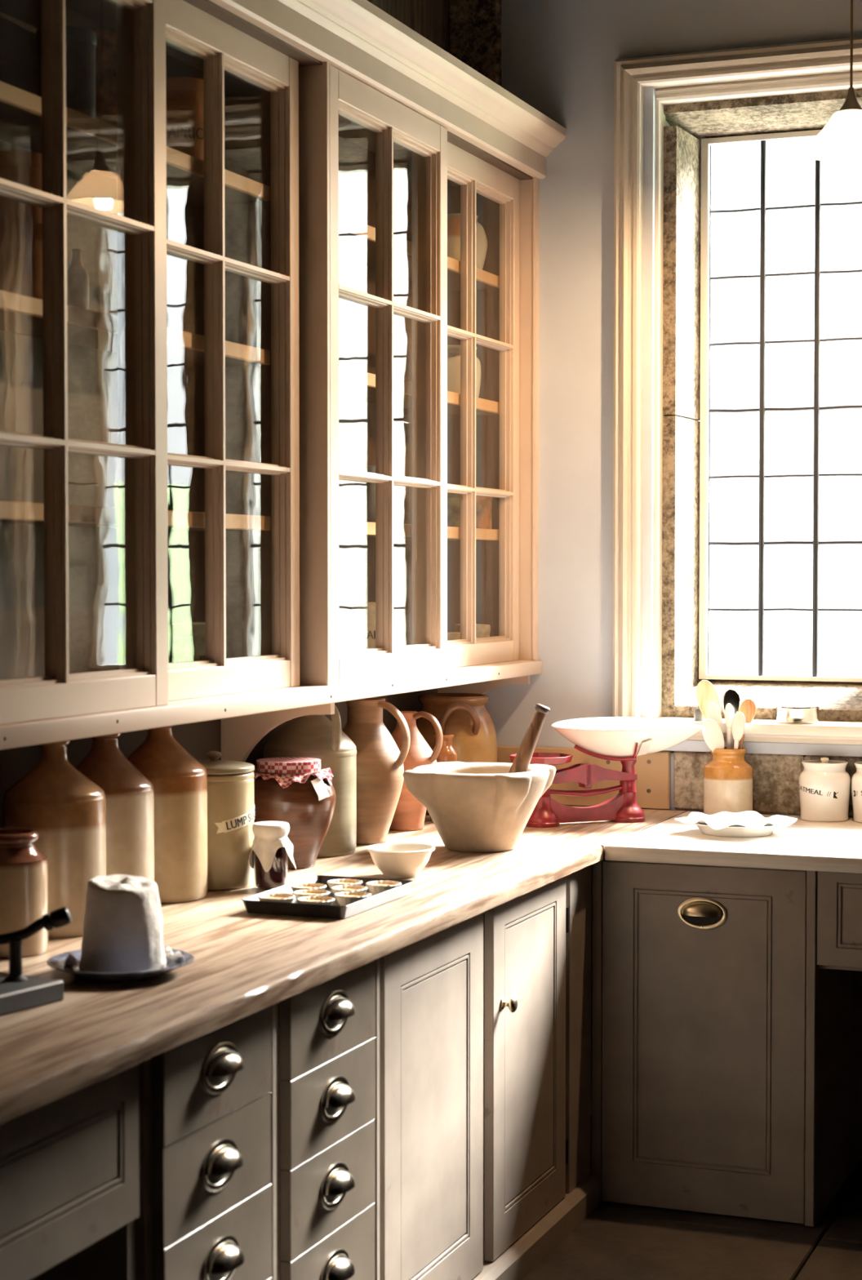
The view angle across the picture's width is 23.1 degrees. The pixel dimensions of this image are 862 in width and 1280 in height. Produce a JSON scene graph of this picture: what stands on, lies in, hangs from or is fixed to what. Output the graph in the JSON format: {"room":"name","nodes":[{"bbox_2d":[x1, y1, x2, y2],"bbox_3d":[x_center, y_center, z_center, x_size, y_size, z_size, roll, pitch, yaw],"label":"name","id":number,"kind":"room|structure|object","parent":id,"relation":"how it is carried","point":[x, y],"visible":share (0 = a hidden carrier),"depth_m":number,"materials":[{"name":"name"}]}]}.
{"room":"kitchen","nodes":[
{"label":"kitchen","id":0,"kind":"room"},
{"bbox_2d":[0,0,448,828],"bbox_3d":[-2.071,-0.318,1.205,0.328,3.700,11.950,1,2,21],"label":"wall","id":1,"kind":"structure","parent":0,"point":[429,19],"depth_m":4.87,"materials":[{"name":"paint"}]},
{"bbox_2d":[0,0,566,762],"bbox_3d":[-0.360,-0.495,4.676,0.378,1.854,3.130,1,2,21],"label":"upper cabinet","id":2,"kind":"object","parent":1,"relation":"attached to","point":[271,317],"visible":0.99,"depth_m":4.67,"materials":[{"name":"paint"}]},
{"bbox_2d":[0,150,42,298],"bbox_3d":[-0.762,-0.744,3.844,0.156,0.274,0.156,1,2,21],"label":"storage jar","id":3,"kind":"object","parent":2,"relation":"on","point":[20,222],"visible":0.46,"depth_m":3.77,"materials":[{"name":"brown ceramic"}]},
{"bbox_2d":[35,25,97,118],"bbox_3d":[-0.692,-1.066,3.999,0.114,0.181,0.114,1,2,21],"label":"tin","id":4,"kind":"object","parent":2,"relation":"on","point":[81,42],"visible":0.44,"depth_m":3.96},
{"bbox_2d":[66,248,88,309],"bbox_3d":[-0.675,-0.680,4.014,0.046,0.128,0.046,1,2,21],"label":"cruet bottle","id":5,"kind":"object","parent":2,"relation":"on","point":[77,277],"visible":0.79,"depth_m":4.00,"materials":[{"name":"grey glass"}]},
{"bbox_2d":[91,29,116,126],"bbox_3d":[-0.643,-1.079,4.114,0.129,0.202,0.129,1,2,21],"label":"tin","id":6,"kind":"object","parent":2,"relation":"on","point":[106,43],"visible":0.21,"depth_m":4.06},
{"bbox_2d":[0,519,255,530],"bbox_3d":[-0.714,-0.237,4.017,0.181,0.030,1.450,1,2,21],"label":"shelf","id":7,"kind":"object","parent":2,"relation":"attached to","point":[5,524],"depth_m":4.25,"materials":[{"name":"paint"}]},
{"bbox_2d":[0,309,263,367],"bbox_3d":[-0.714,-0.602,4.006,0.181,0.030,1.450,1,2,21],"label":"shelf","id":8,"kind":"object","parent":2,"relation":"attached to","point":[91,334],"depth_m":4.17,"materials":[{"name":"paint"}]},
{"bbox_2d":[0,101,264,205],"bbox_3d":[-0.714,-0.962,3.994,0.181,0.030,1.450,1,2,21],"label":"shelf","id":9,"kind":"object","parent":2,"relation":"attached to","point":[91,143],"depth_m":4.16,"materials":[{"name":"paint"}]},
{"bbox_2d":[165,76,204,160],"bbox_3d":[-0.519,-1.079,4.414,0.121,0.181,0.121,1,2,21],"label":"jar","id":10,"kind":"object","parent":2,"relation":"on","point":[184,95],"visible":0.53,"depth_m":4.36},
{"bbox_2d":[168,622,205,662],"bbox_3d":[-0.513,0.037,4.477,0.129,0.150,0.129,1,2,21],"label":"tin","id":11,"kind":"object","parent":2,"relation":"on","point":[186,640],"visible":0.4,"depth_m":4.42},
{"bbox_2d":[351,601,375,649],"bbox_3d":[-0.149,-0.006,5.378,0.108,0.181,0.108,1,2,21],"label":"tin","id":12,"kind":"object","parent":2,"relation":"on","point":[363,613],"visible":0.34,"depth_m":5.33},
{"bbox_2d":[354,465,375,522],"bbox_3d":[-0.149,-0.369,5.366,0.094,0.150,0.094,1,2,21],"label":"jar","id":13,"kind":"object","parent":2,"relation":"on","point":[365,492],"visible":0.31,"depth_m":5.33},
{"bbox_2d":[338,533,483,540],"bbox_3d":[-0.150,-0.283,5.455,0.181,0.030,1.460,1,2,21],"label":"shelf","id":14,"kind":"object","parent":2,"relation":"attached to","point":[341,536],"depth_m":5.60,"materials":[{"name":"paint"}]},
{"bbox_2d":[338,380,496,415],"bbox_3d":[-0.150,-0.648,5.444,0.181,0.030,1.460,1,2,21],"label":"shelf","id":15,"kind":"object","parent":2,"relation":"attached to","point":[361,394],"depth_m":5.58,"materials":[{"name":"paint"}]},
{"bbox_2d":[338,228,498,291],"bbox_3d":[-0.150,-1.008,5.432,0.181,0.030,1.460,1,2,21],"label":"shelf","id":16,"kind":"object","parent":2,"relation":"attached to","point":[357,246],"depth_m":5.53,"materials":[{"name":"paint"}]},
{"bbox_2d":[447,217,460,261],"bbox_3d":[0.066,-1.101,5.850,0.110,0.129,0.110,1,2,21],"label":"jar","id":17,"kind":"object","parent":2,"relation":"on","point":[453,224],"visible":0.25,"depth_m":5.80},
{"bbox_2d":[447,492,460,527],"bbox_3d":[0.059,-0.371,5.940,0.108,0.114,0.108,1,2,21],"label":"tin","id":18,"kind":"object","parent":2,"relation":"on","point":[453,499],"visible":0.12,"depth_m":5.89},
{"bbox_2d":[447,631,460,639],"bbox_3d":[0.064,0.021,5.923,0.108,0.086,0.108,1,2,21],"label":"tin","id":19,"kind":"object","parent":2,"relation":"on","point":[451,635],"visible":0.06,"depth_m":5.87,"materials":[{"name":"beige metal"}]},
{"bbox_2d":[447,344,480,397],"bbox_3d":[0.065,-0.753,5.941,0.153,0.146,0.153,1,2,21],"label":"crock","id":20,"kind":"object","parent":2,"relation":"on","point":[453,350],"visible":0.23,"depth_m":5.87,"materials":[{"name":"beige ceramic"}]},
{"bbox_2d":[447,213,487,269],"bbox_3d":[0.080,-1.125,6.004,0.163,0.166,0.163,1,2,21],"label":"urn","id":21,"kind":"object","parent":2,"relation":"on","point":[481,237],"visible":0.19,"depth_m":5.96,"materials":[{"name":"beige ceramic"}]},
{"bbox_2d":[454,623,490,637],"bbox_3d":[0.120,0.006,6.078,0.104,0.106,0.104,1,2,21],"label":"tin","id":22,"kind":"object","parent":2,"relation":"on","point":[482,630],"visible":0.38,"depth_m":6.04,"materials":[{"name":"beige metal"}]},
{"bbox_2d":[475,495,492,528],"bbox_3d":[0.120,-0.375,6.066,0.114,0.114,0.114,1,2,21],"label":"tin","id":23,"kind":"object","parent":2,"relation":"on","point":[483,504],"visible":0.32,"depth_m":6.02,"materials":[{"name":"orange metal"}]},
{"bbox_2d":[448,0,861,1115],"bbox_3d":[3.497,-0.443,5.124,7.235,3.700,0.585,1,2,21],"label":"wall","id":24,"kind":"structure","parent":0,"point":[557,57],"depth_m":6.03,"materials":[{"name":"grey paint"}]},
{"bbox_2d":[613,36,861,717],"bbox_3d":[1.233,-0.701,5.752,1.495,1.863,0.153,1,2,21],"label":"trim","id":25,"kind":"structure","parent":24,"relation":"attached to","point":[824,65],"depth_m":5.94,"materials":[{"name":"white wood"}]},
{"bbox_2d":[653,716,861,756],"bbox_3d":[1.221,0.274,5.752,1.555,0.087,0.180,1,2,21],"label":"window sill","id":26,"kind":"structure","parent":24,"relation":"attached to","point":[767,736],"depth_m":5.78,"materials":[{"name":"white paint"}]},
{"bbox_2d":[693,705,706,720],"bbox_3d":[0.754,0.203,5.900,0.035,0.045,0.035,1,2,21],"label":"weight","id":27,"kind":"object","parent":26,"relation":"on","point":[698,716],"visible":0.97,"depth_m":5.89,"materials":[{"name":"silver metal"}]},
{"bbox_2d":[775,704,819,724],"bbox_3d":[1.016,0.206,5.835,0.120,0.045,0.120,1,2,21],"label":"cutter","id":28,"kind":"object","parent":26,"relation":"on","point":[786,713],"visible":1,"depth_m":5.79,"materials":[{"name":"silver metal"}]},
{"bbox_2d":[661,88,861,721],"bbox_3d":[1.308,-0.658,5.930,1.375,1.960,0.270,1,2,21],"label":"window","id":29,"kind":"structure","parent":24,"relation":"in","point":[695,127],"depth_m":6.11,"materials":[{"name":"stone"}]},
{"bbox_2d":[522,1115,861,1279],"bbox_3d":[1.369,1.679,-0.242,7.835,0.200,12.250,1,2,21],"label":"floor","id":30,"kind":"structure","parent":0,"point":[616,1241],"depth_m":4.92,"materials":[{"name":"brown tile"}]},
{"bbox_2d":[0,1063,139,1279],"bbox_3d":[-0.923,1.052,2.796,0.650,0.860,1.022,1,2,21],"label":"base cabinet","id":31,"kind":"object","parent":30,"relation":"on","point":[69,1164],"visible":0.85,"depth_m":2.98,"materials":[{"name":"paint"}]},
{"bbox_2d":[134,1004,276,1279],"bbox_3d":[-0.609,1.030,3.478,0.656,0.860,0.413,1,2,21],"label":"drawer cabinet","id":32,"kind":"object","parent":30,"relation":"on","point":[207,1115],"visible":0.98,"depth_m":3.32,"materials":[{"name":"beige paint"}]},
{"bbox_2d":[206,1146,244,1175],"bbox_3d":[-0.321,0.826,3.354,0.031,0.031,0.098,1,2,21],"label":"hood","id":33,"kind":"object","parent":32,"relation":"attached to","point":[220,1160],"depth_m":3.33,"materials":[{"name":"silver metal"}]},
{"bbox_2d":[207,1049,244,1076],"bbox_3d":[-0.320,0.670,3.348,0.031,0.031,0.098,1,2,21],"label":"hood","id":34,"kind":"object","parent":32,"relation":"attached to","point":[220,1063],"depth_m":3.33,"materials":[{"name":"silver metal"}]},
{"bbox_2d":[208,1243,244,1275],"bbox_3d":[-0.320,0.983,3.358,0.031,0.031,0.098,1,2,21],"label":"hood","id":35,"kind":"object","parent":32,"relation":"attached to","point":[223,1258],"depth_m":3.34,"materials":[{"name":"silver metal"}]},
{"bbox_2d":[275,958,379,1279],"bbox_3d":[-0.445,1.017,3.897,0.656,0.860,0.412,1,2,21],"label":"drawer cabinet","id":36,"kind":"object","parent":30,"relation":"on","point":[327,1033],"visible":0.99,"depth_m":3.75,"materials":[{"name":"beige paint"}]},
{"bbox_2d":[324,1256,355,1279],"bbox_3d":[-0.157,1.128,3.783,0.031,0.031,0.098,1,2,21],"label":"hood","id":37,"kind":"object","parent":36,"relation":"attached to","point":[336,1268],"depth_m":3.76,"materials":[{"name":"silver metal"}]},
{"bbox_2d":[324,1168,355,1195],"bbox_3d":[-0.157,0.970,3.778,0.031,0.031,0.098,1,2,21],"label":"hood","id":38,"kind":"object","parent":36,"relation":"attached to","point":[337,1181],"depth_m":3.76,"materials":[{"name":"silver metal"}]},
{"bbox_2d":[324,1083,355,1108],"bbox_3d":[-0.156,0.813,3.773,0.031,0.031,0.098,1,2,21],"label":"hood","id":39,"kind":"object","parent":36,"relation":"attached to","point":[337,1095],"depth_m":3.75,"materials":[{"name":"silver metal"}]},
{"bbox_2d":[324,996,355,1020],"bbox_3d":[-0.156,0.656,3.768,0.031,0.031,0.098,1,2,21],"label":"hood","id":40,"kind":"object","parent":36,"relation":"attached to","point":[336,1008],"depth_m":3.74,"materials":[{"name":"silver metal"}]},
{"bbox_2d":[379,865,600,1279],"bbox_3d":[-0.119,0.991,4.727,0.658,0.860,1.342,1,2,21],"label":"base cabinet","id":41,"kind":"object","parent":30,"relation":"on","point":[485,1018],"visible":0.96,"depth_m":4.57,"materials":[{"name":"beige paint"}]},
{"bbox_2d":[0,805,685,1124],"bbox_3d":[-0.460,0.564,3.945,0.742,0.038,4.574,1,2,21],"label":"countertop","id":42,"kind":"structure","parent":41,"relation":"on","point":[244,964],"depth_m":3.72,"materials":[{"name":"brown wood"}]},
{"bbox_2d":[0,828,48,958],"bbox_3d":[-0.748,0.445,3.725,0.139,0.214,0.139,1,2,21],"label":"jar","id":43,"kind":"object","parent":42,"relation":"on","point":[24,870],"visible":0.91,"depth_m":3.67,"materials":[{"name":"brown ceramic"}]},
{"bbox_2d":[0,906,71,1016],"bbox_3d":[-0.758,0.496,3.192,0.214,0.147,0.420,1,2,32],"label":"sugar nippers","id":44,"kind":"object","parent":42,"relation":"on","point":[19,992],"visible":1,"depth_m":3.29,"materials":[{"name":"black metal"}]},
{"bbox_2d":[3,740,106,938],"bbox_3d":[-0.705,0.363,3.947,0.190,0.363,0.190,1,2,21],"label":"bottle","id":45,"kind":"object","parent":42,"relation":"on","point":[55,799],"visible":0.66,"depth_m":3.87,"materials":[{"name":"beige ceramic"}]},
{"bbox_2d":[75,733,154,881],"bbox_3d":[-0.643,0.358,4.162,0.189,0.361,0.189,1,2,21],"label":"bottle","id":46,"kind":"object","parent":42,"relation":"on","point":[129,793],"visible":0.46,"depth_m":4.10,"materials":[{"name":"beige ceramic"}]},
{"bbox_2d":[46,948,194,982],"bbox_3d":[-0.518,0.546,3.520,0.245,0.026,0.245,1,2,21],"label":"plate","id":47,"kind":"object","parent":42,"relation":"on","point":[57,962],"visible":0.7,"depth_m":3.45,"materials":[{"name":"grey ceramic"}]},
{"bbox_2d":[65,954,77,965],"bbox_3d":[-0.605,0.537,3.532,0.022,0.022,0.017,-1,2,-27],"label":"lump","id":48,"kind":"object","parent":47,"relation":"on","point":[70,960],"visible":1,"depth_m":3.53,"materials":[{"name":"white food"}]},
{"bbox_2d":[79,874,166,972],"bbox_3d":[-0.519,0.475,3.548,0.146,0.150,0.145,1,2,21],"label":"loaf","id":49,"kind":"object","parent":47,"relation":"on","point":[123,920],"visible":0.99,"depth_m":3.50,"materials":[{"name":"white food"}]},
{"bbox_2d":[163,946,172,956],"bbox_3d":[-0.450,0.530,3.587,0.017,0.019,0.017,1,2,34],"label":"lump","id":50,"kind":"object","parent":47,"relation":"on","point":[167,949],"visible":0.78,"depth_m":3.58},
{"bbox_2d":[166,951,173,959],"bbox_3d":[-0.441,0.534,3.567,0.012,0.012,0.014,1,2,21],"label":"lump","id":51,"kind":"object","parent":47,"relation":"on","point":[170,954],"visible":1,"depth_m":3.56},
{"bbox_2d":[172,953,177,960],"bbox_3d":[-0.429,0.534,3.548,0.014,0.013,0.013,0,2,-6],"label":"lump","id":52,"kind":"object","parent":47,"relation":"on","point":[175,954],"visible":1,"depth_m":3.54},
{"bbox_2d":[174,952,183,962],"bbox_3d":[-0.422,0.534,3.535,0.014,0.016,0.016,1,2,21],"label":"lump","id":53,"kind":"object","parent":47,"relation":"on","point":[179,957],"visible":1,"depth_m":3.53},
{"bbox_2d":[127,725,207,903],"bbox_3d":[-0.559,0.348,4.353,0.193,0.368,0.193,1,2,21],"label":"bottle","id":54,"kind":"object","parent":42,"relation":"on","point":[179,780],"visible":0.59,"depth_m":4.28,"materials":[{"name":"beige ceramic"}]},
{"bbox_2d":[198,751,255,890],"bbox_3d":[-0.466,0.383,4.525,0.176,0.288,0.175,1,2,21],"label":"lidded jar","id":55,"kind":"object","parent":42,"relation":"on","point":[231,806],"visible":0.62,"depth_m":4.45,"materials":[{"name":"ceramic"}]},
{"bbox_2d":[248,821,296,890],"bbox_3d":[-0.339,0.458,4.474,0.105,0.140,0.100,1,2,21],"label":"jam jar","id":56,"kind":"object","parent":42,"relation":"on","point":[271,846],"visible":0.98,"depth_m":4.45,"materials":[{"name":"clear glass"}]},
{"bbox_2d":[253,757,336,869],"bbox_3d":[-0.324,0.396,4.816,0.220,0.244,0.216,1,2,21],"label":"glazed pot","id":57,"kind":"object","parent":42,"relation":"on","point":[295,792],"visible":0.84,"depth_m":4.74,"materials":[{"name":"brown ceramic"}]},
{"bbox_2d":[263,705,356,857],"bbox_3d":[-0.288,0.328,5.054,0.223,0.363,0.230,-1,2,-38],"label":"stoneware flagon","id":58,"kind":"object","parent":42,"relation":"on","point":[313,736],"visible":0.61,"depth_m":4.98,"materials":[{"name":"beige ceramic"}]},
{"bbox_2d":[241,875,413,919],"bbox_3d":[-0.204,0.521,4.271,0.228,0.028,0.366,1,2,21],"label":"baking tray","id":59,"kind":"object","parent":42,"relation":"on","point":[252,904],"visible":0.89,"depth_m":4.14,"materials":[{"name":"metal"}]},
{"bbox_2d":[257,893,295,902],"bbox_3d":[-0.307,0.521,4.177,0.076,0.026,0.074,-1,2,-20],"label":"tart","id":60,"kind":"object","parent":59,"relation":"on","point":[274,897],"visible":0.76,"depth_m":4.19,"materials":[{"name":"beige food"}]},
{"bbox_2d":[290,883,326,892],"bbox_3d":[-0.251,0.516,4.316,0.074,0.026,0.076,-2,3,-45],"label":"tart","id":61,"kind":"object","parent":59,"relation":"on","point":[295,887],"visible":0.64,"depth_m":4.33,"materials":[{"name":"beige food"}]},
{"bbox_2d":[292,888,329,902],"bbox_3d":[-0.240,0.519,4.229,0.076,0.026,0.074,0,2,11],"label":"tart","id":62,"kind":"object","parent":59,"relation":"on","point":[301,893],"visible":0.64,"depth_m":4.25,"materials":[{"name":"beige food"}]},
{"bbox_2d":[297,896,334,905],"bbox_3d":[-0.226,0.522,4.141,0.076,0.026,0.074,0,2,7],"label":"tart","id":63,"kind":"object","parent":59,"relation":"on","point":[325,900],"visible":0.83,"depth_m":4.15,"materials":[{"name":"beige food"}]},
{"bbox_2d":[326,879,362,892],"bbox_3d":[-0.179,0.515,4.376,0.076,0.026,0.074,0,2,-12],"label":"tart","id":64,"kind":"object","parent":59,"relation":"on","point":[334,882],"visible":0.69,"depth_m":4.39,"materials":[{"name":"beige food"}]},
{"bbox_2d":[330,884,368,893],"bbox_3d":[-0.166,0.517,4.289,0.076,0.026,0.074,-1,2,-39],"label":"tart","id":65,"kind":"object","parent":59,"relation":"on","point":[342,888],"visible":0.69,"depth_m":4.30,"materials":[{"name":"beige food"}]},
{"bbox_2d":[333,891,371,906],"bbox_3d":[-0.156,0.520,4.202,0.076,0.026,0.074,-1,2,-26],"label":"tart","id":66,"kind":"object","parent":59,"relation":"on","point":[345,898],"visible":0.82,"depth_m":4.18,"materials":[{"name":"beige food"}]},
{"bbox_2d":[365,880,401,896],"bbox_3d":[-0.098,0.515,4.351,0.076,0.026,0.074,-1,2,-34],"label":"tart","id":67,"kind":"object","parent":59,"relation":"on","point":[375,887],"visible":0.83,"depth_m":4.33,"materials":[{"name":"beige food"}]},
{"bbox_2d":[342,697,410,844],"bbox_3d":[-0.164,0.325,5.246,0.194,0.358,0.194,-1,2,-17],"label":"jug","id":68,"kind":"object","parent":42,"relation":"on","point":[380,761],"visible":0.79,"depth_m":5.18,"materials":[{"name":"ceramic"}]},
{"bbox_2d":[366,842,435,878],"bbox_3d":[-0.067,0.490,4.662,0.153,0.064,0.153,1,2,21],"label":"bowl","id":69,"kind":"object","parent":42,"relation":"on","point":[394,860],"visible":1,"depth_m":4.62,"materials":[{"name":"white ceramic"}]},
{"bbox_2d":[389,711,443,831],"bbox_3d":[-0.065,0.340,5.511,0.161,0.310,0.161,-1,2,-16],"label":"jug","id":70,"kind":"object","parent":42,"relation":"on","point":[410,813],"visible":0.61,"depth_m":5.46,"materials":[{"name":"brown ceramic"}]},
{"bbox_2d":[430,733,457,821],"bbox_3d":[0.035,0.372,5.694,0.076,0.235,0.076,2,3,45],"label":"jar","id":71,"kind":"object","parent":42,"relation":"on","point":[448,753],"visible":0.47,"depth_m":5.67,"materials":[{"name":"ceramic"}]},
{"bbox_2d":[415,693,497,814],"bbox_3d":[0.064,0.318,5.917,0.246,0.329,0.277,0,2,-7],"label":"pot","id":72,"kind":"object","parent":42,"relation":"on","point":[466,716],"visible":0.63,"depth_m":5.82,"materials":[{"name":"ceramic"}]},
{"bbox_2d":[403,761,555,853],"bbox_3d":[0.120,0.410,5.124,0.336,0.196,0.336,0,2,14],"label":"mortar","id":73,"kind":"object","parent":42,"relation":"on","point":[473,807],"visible":1,"depth_m":5.02,"materials":[{"name":"white ceramic"}]},
{"bbox_2d":[508,703,550,773],"bbox_3d":[0.213,0.309,5.116,0.154,0.310,0.054,0,2,6],"label":"pestle","id":74,"kind":"object","parent":73,"relation":"in","point":[522,761],"visible":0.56,"depth_m":5.10,"materials":[{"name":"brown wood"}]},
{"bbox_2d":[509,738,652,827],"bbox_3d":[0.400,0.378,5.627,0.393,0.228,0.160,-1,2,-22],"label":"kitchen scale","id":75,"kind":"object","parent":42,"relation":"on","point":[623,807],"visible":0.8,"depth_m":5.63,"materials":[{"name":"red metal"}]},
{"bbox_2d":[551,716,705,756],"bbox_3d":[0.533,0.266,5.697,0.415,0.101,0.214,0,2,3],"label":"scale pan","id":76,"kind":"object","parent":75,"relation":"on","point":[613,736],"visible":0.98,"depth_m":5.66,"materials":[{"name":"white ceramic"}]},
{"bbox_2d":[591,859,861,1226],"bbox_3d":[0.782,0.968,5.457,0.558,0.860,0.730,1,2,21],"label":"base cabinet","id":77,"kind":"object","parent":30,"relation":"on","point":[726,1063],"visible":0.94,"depth_m":5.15,"materials":[{"name":"beige paint"}]},
{"bbox_2d":[682,902,721,917],"bbox_3d":[0.656,0.656,5.121,0.098,0.031,0.031,1,2,21],"label":"hood","id":78,"kind":"object","parent":77,"relation":"attached to","point":[690,909],"depth_m":5.12,"materials":[{"name":"gold metal"}]},
{"bbox_2d":[604,811,861,873],"bbox_3d":[2.012,0.531,5.002,3.089,0.038,0.810,1,2,21],"label":"countertop","id":79,"kind":"structure","parent":77,"relation":"on","point":[802,845],"depth_m":5.17,"materials":[{"name":"white stone"}]},
{"bbox_2d":[703,746,752,814],"bbox_3d":[0.821,0.392,5.816,0.134,0.188,0.134,1,2,21],"label":"jar","id":80,"kind":"object","parent":79,"relation":"on","point":[727,778],"visible":0.83,"depth_m":5.76,"materials":[{"name":"ceramic"}]},
{"bbox_2d":[696,680,720,719],"bbox_3d":[0.789,0.239,5.858,0.102,0.254,0.028,1,2,27],"label":"wooden spoon","id":81,"kind":"object","parent":80,"relation":"in","point":[706,693],"visible":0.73,"depth_m":5.86,"materials":[{"name":"brown wood"}]},
{"bbox_2d":[702,719,724,752],"bbox_3d":[0.784,0.293,5.798,0.074,0.151,0.018,0,2,12],"label":"spoon","id":82,"kind":"object","parent":80,"relation":"in","point":[713,735],"visible":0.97,"depth_m":5.79,"materials":[{"name":"beige wood"}]},
{"bbox_2d":[706,702,722,723],"bbox_3d":[0.797,0.270,5.828,0.067,0.193,0.022,1,2,28],"label":"spoon","id":83,"kind":"object","parent":80,"relation":"in","point":[713,713],"visible":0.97,"depth_m":5.83,"materials":[{"name":"beige wood"}]},
{"bbox_2d":[724,702,733,749],"bbox_3d":[0.823,0.270,5.811,0.024,0.192,0.022,1,2,21],"label":"spoon","id":84,"kind":"object","parent":80,"relation":"in","point":[729,715],"visible":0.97,"depth_m":5.80,"materials":[{"name":"beige wood"}]},
{"bbox_2d":[724,702,733,727],"bbox_3d":[0.823,0.211,5.807,0.024,0.075,0.017,1,2,21],"label":"spoon bowl","id":85,"kind":"object","parent":84,"relation":"on","point":[729,715],"depth_m":5.80,"materials":[{"name":"white wood"}]},
{"bbox_2d":[722,688,740,749],"bbox_3d":[0.836,0.251,5.849,0.036,0.229,0.045,-2,2,-41],"label":"metal spoon","id":86,"kind":"object","parent":80,"relation":"in","point":[731,696],"visible":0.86,"depth_m":5.85,"materials":[{"name":"silver metal"}]},
{"bbox_2d":[722,688,740,716],"bbox_3d":[0.835,0.181,5.850,0.050,0.090,0.023,1,2,21],"label":"spoon bowl","id":87,"kind":"object","parent":86,"relation":"on","point":[731,696],"depth_m":5.85,"materials":[{"name":"black metal"}]},
{"bbox_2d":[731,711,745,749],"bbox_3d":[0.844,0.282,5.786,0.038,0.171,0.017,0,2,4],"label":"spoon","id":88,"kind":"object","parent":80,"relation":"in","point":[738,727],"visible":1,"depth_m":5.78,"materials":[{"name":"beige wood"}]},
{"bbox_2d":[738,698,755,749],"bbox_3d":[0.866,0.260,5.825,0.062,0.193,0.026,-1,2,-18],"label":"wooden spoon","id":89,"kind":"object","parent":80,"relation":"in","point":[748,707],"visible":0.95,"depth_m":5.82,"materials":[{"name":"brown wood"}]},
{"bbox_2d":[738,698,755,722],"bbox_3d":[0.876,0.200,5.828,0.047,0.074,0.020,0,2,2],"label":"spoon bowl","id":90,"kind":"object","parent":89,"relation":"on","point":[748,707],"depth_m":5.82,"materials":[{"name":"brown wood"}]},
{"bbox_2d":[693,819,777,837],"bbox_3d":[0.788,0.483,5.428,0.242,0.031,0.242,1,2,21],"label":"dish","id":91,"kind":"object","parent":79,"relation":"on","point":[728,832],"visible":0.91,"depth_m":5.34,"materials":[{"name":"white ceramic"}]},
{"bbox_2d":[674,810,797,830],"bbox_3d":[0.788,0.467,5.428,0.278,0.030,0.276,-1,2,-39],"label":"cloth","id":92,"kind":"object","parent":91,"relation":"on","point":[750,819],"visible":0.86,"depth_m":5.46,"materials":[{"name":"white fabric"}]},
{"bbox_2d":[798,757,850,822],"bbox_3d":[1.071,0.404,5.731,0.139,0.170,0.139,1,2,21],"label":"ceramic canister","id":93,"kind":"object","parent":79,"relation":"on","point":[824,784],"visible":1,"depth_m":5.68,"materials":[{"name":"white ceramic"}]},
{"bbox_2d":[851,761,861,822],"bbox_3d":[1.206,0.406,5.685,0.139,0.170,0.139,1,2,21],"label":"ceramic canister","id":94,"kind":"object","parent":79,"relation":"on","point":[856,780],"visible":1,"depth_m":5.66,"materials":[{"name":"white ceramic"}]},
{"bbox_2d":[817,871,861,971],"bbox_3d":[1.681,0.978,5.132,1.350,0.860,0.720,1,2,21],"label":"drawer","id":95,"kind":"object","parent":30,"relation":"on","point":[839,896],"visible":0.97,"depth_m":5.01,"materials":[{"name":"beige paint"}]},
{"bbox_3d":[1.369,-2.220,-0.366,7.835,0.200,12.250,1,2,21],"label":"ceiling","id":96,"kind":"structure","parent":0,"visible":0},
{"bbox_2d":[800,0,861,161],"bbox_3d":[1.020,-1.732,5.101,0.240,1.122,0.240,1,2,21],"label":"pendant lamp","id":97,"kind":"object","parent":96,"relation":"hanging from","point":[840,140],"visible":1,"depth_m":5.09,"materials":[{"name":"white glass"}]},
{"label":"outside","id":98,"kind":"structure","parent":0,"visible":0},
{"bbox_3d":[15.416,-2.420,39.280,120.000,4.913,65.500,1,2,21],"label":"lawn","id":99,"kind":"structure","parent":98,"visible":0},
{"bbox_2d":[710,138,861,677],"bbox_3d":[-0.566,-1.188,14.422,16.400,4.600,0.500,1,2,21],"label":"window panes","id":100,"kind":"structure","parent":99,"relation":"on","point":[735,168],"depth_m":13.06,"materials":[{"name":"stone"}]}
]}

